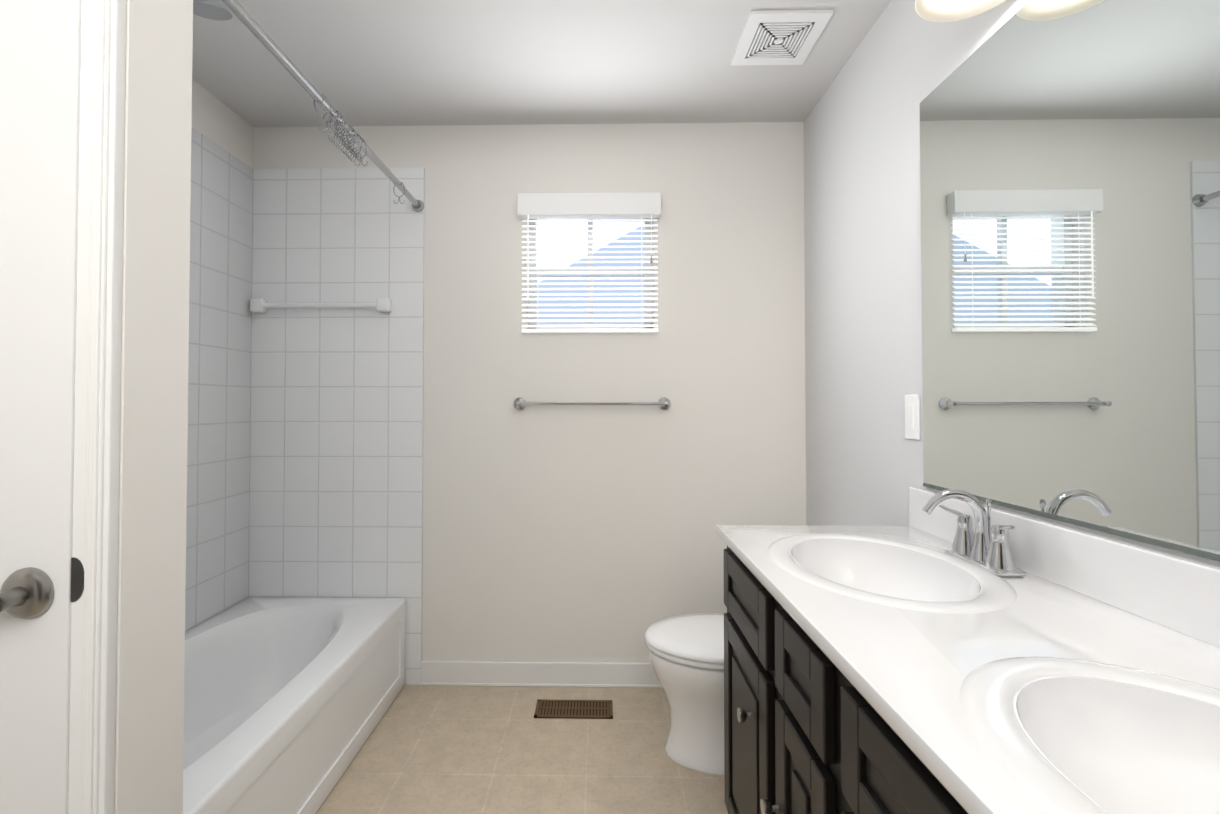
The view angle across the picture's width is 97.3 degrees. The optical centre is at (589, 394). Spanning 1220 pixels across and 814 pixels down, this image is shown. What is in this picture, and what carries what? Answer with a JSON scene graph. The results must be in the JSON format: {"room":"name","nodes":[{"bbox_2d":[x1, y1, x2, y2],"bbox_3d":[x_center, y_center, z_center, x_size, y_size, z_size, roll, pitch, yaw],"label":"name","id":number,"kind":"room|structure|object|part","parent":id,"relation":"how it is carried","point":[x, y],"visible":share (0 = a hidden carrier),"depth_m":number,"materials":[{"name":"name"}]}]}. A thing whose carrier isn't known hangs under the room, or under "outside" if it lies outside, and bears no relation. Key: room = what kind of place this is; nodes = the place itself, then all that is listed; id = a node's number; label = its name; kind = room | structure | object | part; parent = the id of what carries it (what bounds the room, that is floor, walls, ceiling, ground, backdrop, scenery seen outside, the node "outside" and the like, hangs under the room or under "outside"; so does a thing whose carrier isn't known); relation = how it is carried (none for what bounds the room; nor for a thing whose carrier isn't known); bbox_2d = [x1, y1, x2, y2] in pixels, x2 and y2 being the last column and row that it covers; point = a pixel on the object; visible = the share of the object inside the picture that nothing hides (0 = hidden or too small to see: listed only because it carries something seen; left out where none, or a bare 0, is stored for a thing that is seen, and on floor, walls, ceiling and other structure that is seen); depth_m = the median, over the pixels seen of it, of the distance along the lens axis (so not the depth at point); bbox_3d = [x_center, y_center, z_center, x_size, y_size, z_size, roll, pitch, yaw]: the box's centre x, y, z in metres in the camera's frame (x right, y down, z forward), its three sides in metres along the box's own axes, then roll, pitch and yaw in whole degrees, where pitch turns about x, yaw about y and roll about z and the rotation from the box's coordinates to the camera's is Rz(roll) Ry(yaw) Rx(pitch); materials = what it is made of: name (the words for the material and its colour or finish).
{"room":"bathroom","nodes":[
{"label":"bathroom","id":0,"kind":"room"},
{"bbox_2d":[114,0,192,813],"bbox_3d":[-1.072,0.006,0.780,0.902,2.440,0.112,0,-1,1],"label":"wall","id":1,"kind":"structure","parent":0,"point":[149,731],"depth_m":0.77,"materials":[{"name":"white paint"}]},
{"bbox_2d":[0,0,81,813],"bbox_3d":[-1.080,0.204,0.714,0.800,2.018,0.011,0,-1,1],"label":"door","id":2,"kind":"structure","parent":1,"relation":"in","point":[40,52],"depth_m":0.71,"materials":[{"name":"white paint"}]},
{"bbox_2d":[0,567,54,618],"bbox_3d":[-0.733,0.259,0.678,0.066,0.066,0.046,0,-1,1],"label":"rose","id":3,"kind":"object","parent":2,"relation":"attached to","point":[36,584],"depth_m":0.69,"materials":[{"name":"silver metal"}]},
{"bbox_2d":[1,595,12,611],"bbox_3d":[-0.773,0.277,0.663,0.103,0.056,0.026,0,-1,1],"label":"lever","id":4,"kind":"object","parent":3,"relation":"attached to","point":[7,608],"visible":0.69,"depth_m":0.67,"materials":[{"name":"silver metal"}]},
{"bbox_3d":[-0.733,0.259,0.672,0.028,0.028,0.034,0,-1,1],"label":"door handle neck","id":5,"kind":"part","parent":3,"relation":"part of","materials":[{"name":"silver metal"}]},
{"bbox_2d":[71,557,83,601],"bbox_3d":[-0.671,0.243,0.704,0.017,0.058,0.002,0,-1,1],"label":"strike plate","id":6,"kind":"object","parent":1,"relation":"attached to","point":[77,578],"visible":1,"depth_m":0.70,"materials":[{"name":"grey metal"}]},
{"bbox_2d":[68,0,126,813],"bbox_3d":[-0.653,0.005,0.705,0.055,2.440,0.023,0,-1,1],"label":"door frame","id":7,"kind":"structure","parent":1,"relation":"attached to","point":[103,448],"depth_m":0.70,"materials":[{"name":"white paint"}]},
{"bbox_3d":[-1.134,0.102,0.839,0.759,2.250,0.008,0,-1,1],"label":"wall tiles","id":8,"kind":"structure","parent":1,"relation":"attached to","visible":0},
{"bbox_2d":[221,0,423,211],"bbox_3d":[-0.767,-0.816,1.602,0.056,0.104,1.499,0,-1,1],"label":"rail","id":9,"kind":"object","parent":8,"relation":"attached to","point":[247,20],"visible":1,"depth_m":1.57,"materials":[{"name":"silver metal"}]},
{"bbox_2d":[193,0,232,20],"bbox_3d":[-0.850,-0.826,1.044,0.086,0.174,0.386,0,-1,1],"label":"ceiling light","id":10,"kind":"object","parent":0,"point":[215,10],"visible":0.9,"depth_m":1.19,"materials":[{"name":"white glass"}]},
{"bbox_2d":[192,79,252,167],"bbox_3d":[-1.583,0.006,0.790,0.120,2.440,3.460,0,-1,1],"label":"wall","id":11,"kind":"structure","parent":0,"point":[220,123],"depth_m":2.18,"materials":[{"name":"white paint"}]},
{"bbox_2d":[185,127,252,632],"bbox_3d":[-1.504,0.115,1.596,0.008,2.250,1.507,0,-1,1],"label":"wall tile","id":12,"kind":"structure","parent":11,"relation":"attached to","point":[219,416],"depth_m":2.15,"materials":[{"name":"white tile"}]},
{"bbox_2d":[316,684,727,813],"bbox_3d":[-0.311,1.276,0.745,2.665,0.100,3.460,0,-1,1],"label":"floor","id":13,"kind":"structure","parent":0,"point":[463,750],"depth_m":1.82,"materials":[{"name":"tile"}]},
{"bbox_2d":[183,597,405,813],"bbox_3d":[-1.151,1.053,1.577,0.692,0.375,1.493,0,-1,1],"label":"bathtub","id":14,"kind":"object","parent":13,"relation":"on","point":[288,701],"visible":0.77,"depth_m":1.86,"materials":[{"name":"white ceramic"}]},
{"bbox_2d":[534,699,612,718],"bbox_3d":[-0.062,1.247,2.126,0.305,0.006,0.120,0,-1,1],"label":"floor vent","id":15,"kind":"object","parent":13,"relation":"in","point":[582,709],"visible":1,"depth_m":2.12,"materials":[{"name":"brown metal"}]},
{"bbox_2d":[645,613,723,775],"bbox_3d":[0.553,0.898,1.871,0.723,0.695,0.444,0,-1,1],"label":"toilet","id":16,"kind":"object","parent":13,"relation":"on","point":[686,655],"visible":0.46,"depth_m":1.78,"materials":[{"name":"white ceramic"}]},
{"bbox_3d":[0.448,0.866,1.873,0.506,0.018,0.376,0,-1,1],"label":"seat","id":17,"kind":"part","parent":16,"relation":"part of","materials":[{"name":"white plastic"}]},
{"bbox_3d":[0.448,0.841,1.873,0.511,0.029,0.382,0,-1,1],"label":"lid","id":18,"kind":"part","parent":16,"relation":"part of","materials":[{"name":"white ceramic"}]},
{"bbox_2d":[716,487,1219,813],"bbox_3d":[0.609,0.710,0.739,0.580,1.032,1.523,0,-1,1],"label":"bathroom vanity","id":19,"kind":"object","parent":13,"relation":"on","point":[953,651],"visible":1,"depth_m":0.80,"materials":[{"name":"black wood"}]},
{"bbox_3d":[0.343,0.708,1.185,0.032,0.030,0.030,0,-1,1],"label":"knob","id":20,"kind":"part","parent":19,"relation":"part of","materials":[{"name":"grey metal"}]},
{"bbox_3d":[0.340,0.780,1.011,0.032,0.030,0.030,0,-1,1],"label":"knob","id":21,"kind":"part","parent":19,"relation":"part of","materials":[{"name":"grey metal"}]},
{"bbox_2d":[939,505,963,515],"bbox_3d":[0.826,0.267,1.214,0.034,0.025,0.061,0,-1,1],"label":"handle","id":22,"kind":"object","parent":19,"relation":"on","point":[952,511],"depth_m":1.21,"materials":[{"name":"silver metal"}]},
{"bbox_3d":[0.774,0.251,1.137,0.136,0.100,0.023,0,-1,1],"label":"faucet spout","id":23,"kind":"part","parent":19,"relation":"part of","materials":[{"name":"silver metal"}]},
{"bbox_2d":[951,514,973,554],"bbox_3d":[0.831,0.309,1.187,0.052,0.088,0.052,0,-1,1],"label":"handle","id":24,"kind":"object","parent":19,"relation":"on","point":[963,541],"depth_m":1.18,"materials":[{"name":"silver metal"}]},
{"bbox_2d":[970,532,989,561],"bbox_3d":[0.830,0.323,1.135,0.044,0.060,0.044,0,-1,1],"label":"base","id":25,"kind":"object","parent":19,"relation":"on","point":[980,543],"depth_m":1.13,"materials":[{"name":"silver metal"}]},
{"bbox_3d":[0.846,0.293,1.135,0.006,0.115,0.006,0,-1,1],"label":"faucet rod","id":26,"kind":"part","parent":19,"relation":"part of","materials":[{"name":"silver metal"}]},
{"bbox_2d":[985,525,1015,570],"bbox_3d":[0.829,0.308,1.083,0.052,0.088,0.052,0,-1,1],"label":"handle","id":27,"kind":"object","parent":19,"relation":"on","point":[998,555],"depth_m":1.07,"materials":[{"name":"silver metal"}]},
{"bbox_2d":[998,525,1014,530],"bbox_3d":[0.823,0.264,1.058,0.034,0.025,0.061,0,-1,1],"label":"handle","id":28,"kind":"object","parent":19,"relation":"on","point":[1000,527],"depth_m":1.05,"materials":[{"name":"silver metal"}]},
{"bbox_2d":[253,122,805,662],"bbox_3d":[-0.280,0.035,2.416,2.425,2.440,0.160,0,-1,1],"label":"wall","id":29,"kind":"structure","parent":0,"point":[569,532],"depth_m":2.33,"materials":[{"name":"white paint"}]},
{"bbox_2d":[249,168,424,684],"bbox_3d":[-1.110,0.128,2.346,0.767,2.250,0.008,0,-1,1],"label":"wall tile","id":30,"kind":"structure","parent":29,"relation":"attached to","point":[336,460],"depth_m":2.34,"materials":[{"name":"white tile"}]},
{"bbox_2d":[250,298,391,312],"bbox_3d":[-1.166,-0.387,2.329,0.606,0.060,0.045,0,-1,1],"label":"towel rail","id":31,"kind":"object","parent":30,"relation":"attached to","point":[262,305],"visible":0.98,"depth_m":2.31,"materials":[{"name":"white"}]},
{"bbox_3d":[-1.441,-0.387,2.334,0.056,0.060,0.045,0,-1,1],"label":"post","id":32,"kind":"part","parent":31,"relation":"part of","materials":[{"name":"white"}]},
{"bbox_3d":[-0.891,-0.387,2.324,0.056,0.060,0.045,0,-1,1],"label":"post","id":33,"kind":"part","parent":31,"relation":"part of","materials":[{"name":"white"}]},
{"bbox_2d":[421,661,662,687],"bbox_3d":[0.102,1.203,2.300,1.658,0.100,0.018,0,-1,1],"label":"baseboard","id":34,"kind":"structure","parent":29,"relation":"attached to","point":[540,674],"depth_m":2.30,"materials":[{"name":"white paint"}]},
{"bbox_2d":[522,216,657,332],"bbox_3d":[0.002,-0.549,2.387,0.587,0.565,0.167,0,-1,1],"label":"window","id":35,"kind":"structure","parent":29,"relation":"in","point":[590,273],"depth_m":2.32,"materials":[{"name":"white paint"}]},
{"bbox_2d":[517,192,660,218],"bbox_3d":[-0.003,-0.815,2.317,0.617,0.095,0.054,0,-1,1],"label":"window valance","id":36,"kind":"object","parent":35,"relation":"attached to","point":[584,205],"visible":1,"depth_m":2.29,"materials":[{"name":"white"}]},
{"bbox_2d":[527,215,528,298],"bbox_3d":[-0.264,-0.588,2.295,0.006,0.360,0.006,0,-1,1],"label":"blind wand","id":37,"kind":"object","parent":36,"relation":"hanging from","point":[527,256],"visible":0.92,"depth_m":2.29,"materials":[{"name":"white plastic"}]},
{"bbox_2d":[651,214,651,254],"bbox_3d":[0.263,-0.678,2.286,0.002,0.180,0.002,0,-1,1],"label":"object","id":38,"kind":"object","parent":36,"relation":"hanging from","point":[651,234],"visible":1,"depth_m":2.29,"materials":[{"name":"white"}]},
{"bbox_3d":[0.000,-0.275,2.314,0.587,0.016,0.028,0,-1,1],"label":"window blind rails","id":39,"kind":"part","parent":35,"relation":"part of","materials":[{"name":"white plastic"}]},
{"bbox_3d":[0.223,-0.528,2.300,0.002,0.520,0.002,0,-1,1],"label":"blind cord","id":40,"kind":"part","parent":35,"relation":"part of","materials":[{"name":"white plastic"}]},
{"bbox_2d":[514,397,669,409],"bbox_3d":[0.008,0.039,2.294,0.680,0.054,0.074,0,-1,1],"label":"towel rail","id":41,"kind":"object","parent":29,"relation":"attached to","point":[661,403],"visible":1,"depth_m":2.27,"materials":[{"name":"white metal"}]},
{"bbox_2d":[192,0,890,126],"bbox_3d":[-0.311,-1.264,0.788,2.665,0.100,3.460,0,-1,1],"label":"ceiling","id":42,"kind":"structure","parent":0,"point":[429,62],"depth_m":1.93,"materials":[{"name":"white paint"}]},
{"bbox_2d":[731,10,833,65],"bbox_3d":[0.634,-1.190,1.800,0.256,0.012,0.256,0,-1,1],"label":"ceiling vent","id":43,"kind":"object","parent":42,"relation":"in","point":[781,37],"visible":1,"depth_m":1.78,"materials":[{"name":"white"}]},
{"bbox_2d":[804,0,1219,566],"bbox_3d":[0.962,0.006,0.743,0.120,2.440,3.460,0,-1,1],"label":"wall","id":44,"kind":"structure","parent":0,"point":[863,298],"depth_m":1.75,"materials":[{"name":"white paint"}]},
{"bbox_2d":[905,395,919,439],"bbox_3d":[0.911,0.064,1.518,0.010,0.126,0.066,0,-1,1],"label":"switch plate","id":45,"kind":"object","parent":44,"relation":"attached to","point":[912,416],"visible":1,"depth_m":1.51,"materials":[{"name":"white plastic"}]},
{"bbox_2d":[915,0,1005,21],"bbox_3d":[0.794,-0.963,0.843,0.216,0.229,0.780,0,-1,1],"label":"sconce","id":46,"kind":"object","parent":44,"relation":"attached to","point":[942,10],"visible":1,"depth_m":1.19,"materials":[{"name":"white glass"}]},
{"bbox_2d":[909,487,1219,647],"bbox_3d":[0.889,0.301,0.741,0.020,0.110,1.523,0,-1,1],"label":"backsplash","id":47,"kind":"structure","parent":44,"relation":"attached to","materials":[{"name":"white stone"}]},
{"bbox_2d":[920,0,1219,561],"bbox_3d":[0.896,-0.290,0.713,0.008,1.052,1.511,0,-1,1],"label":"mirror","id":48,"kind":"object","parent":44,"relation":"attached to","point":[1070,205],"visible":1,"depth_m":0.98,"materials":[{"name":"grey mirror"}]},
{"label":"outside","id":49,"kind":"structure","parent":0,"visible":0},
{"bbox_2d":[538,222,643,323],"bbox_3d":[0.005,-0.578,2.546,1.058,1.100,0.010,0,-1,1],"label":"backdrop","id":50,"kind":"structure","parent":49,"point":[594,264],"depth_m":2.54,"materials":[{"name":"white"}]}
]}

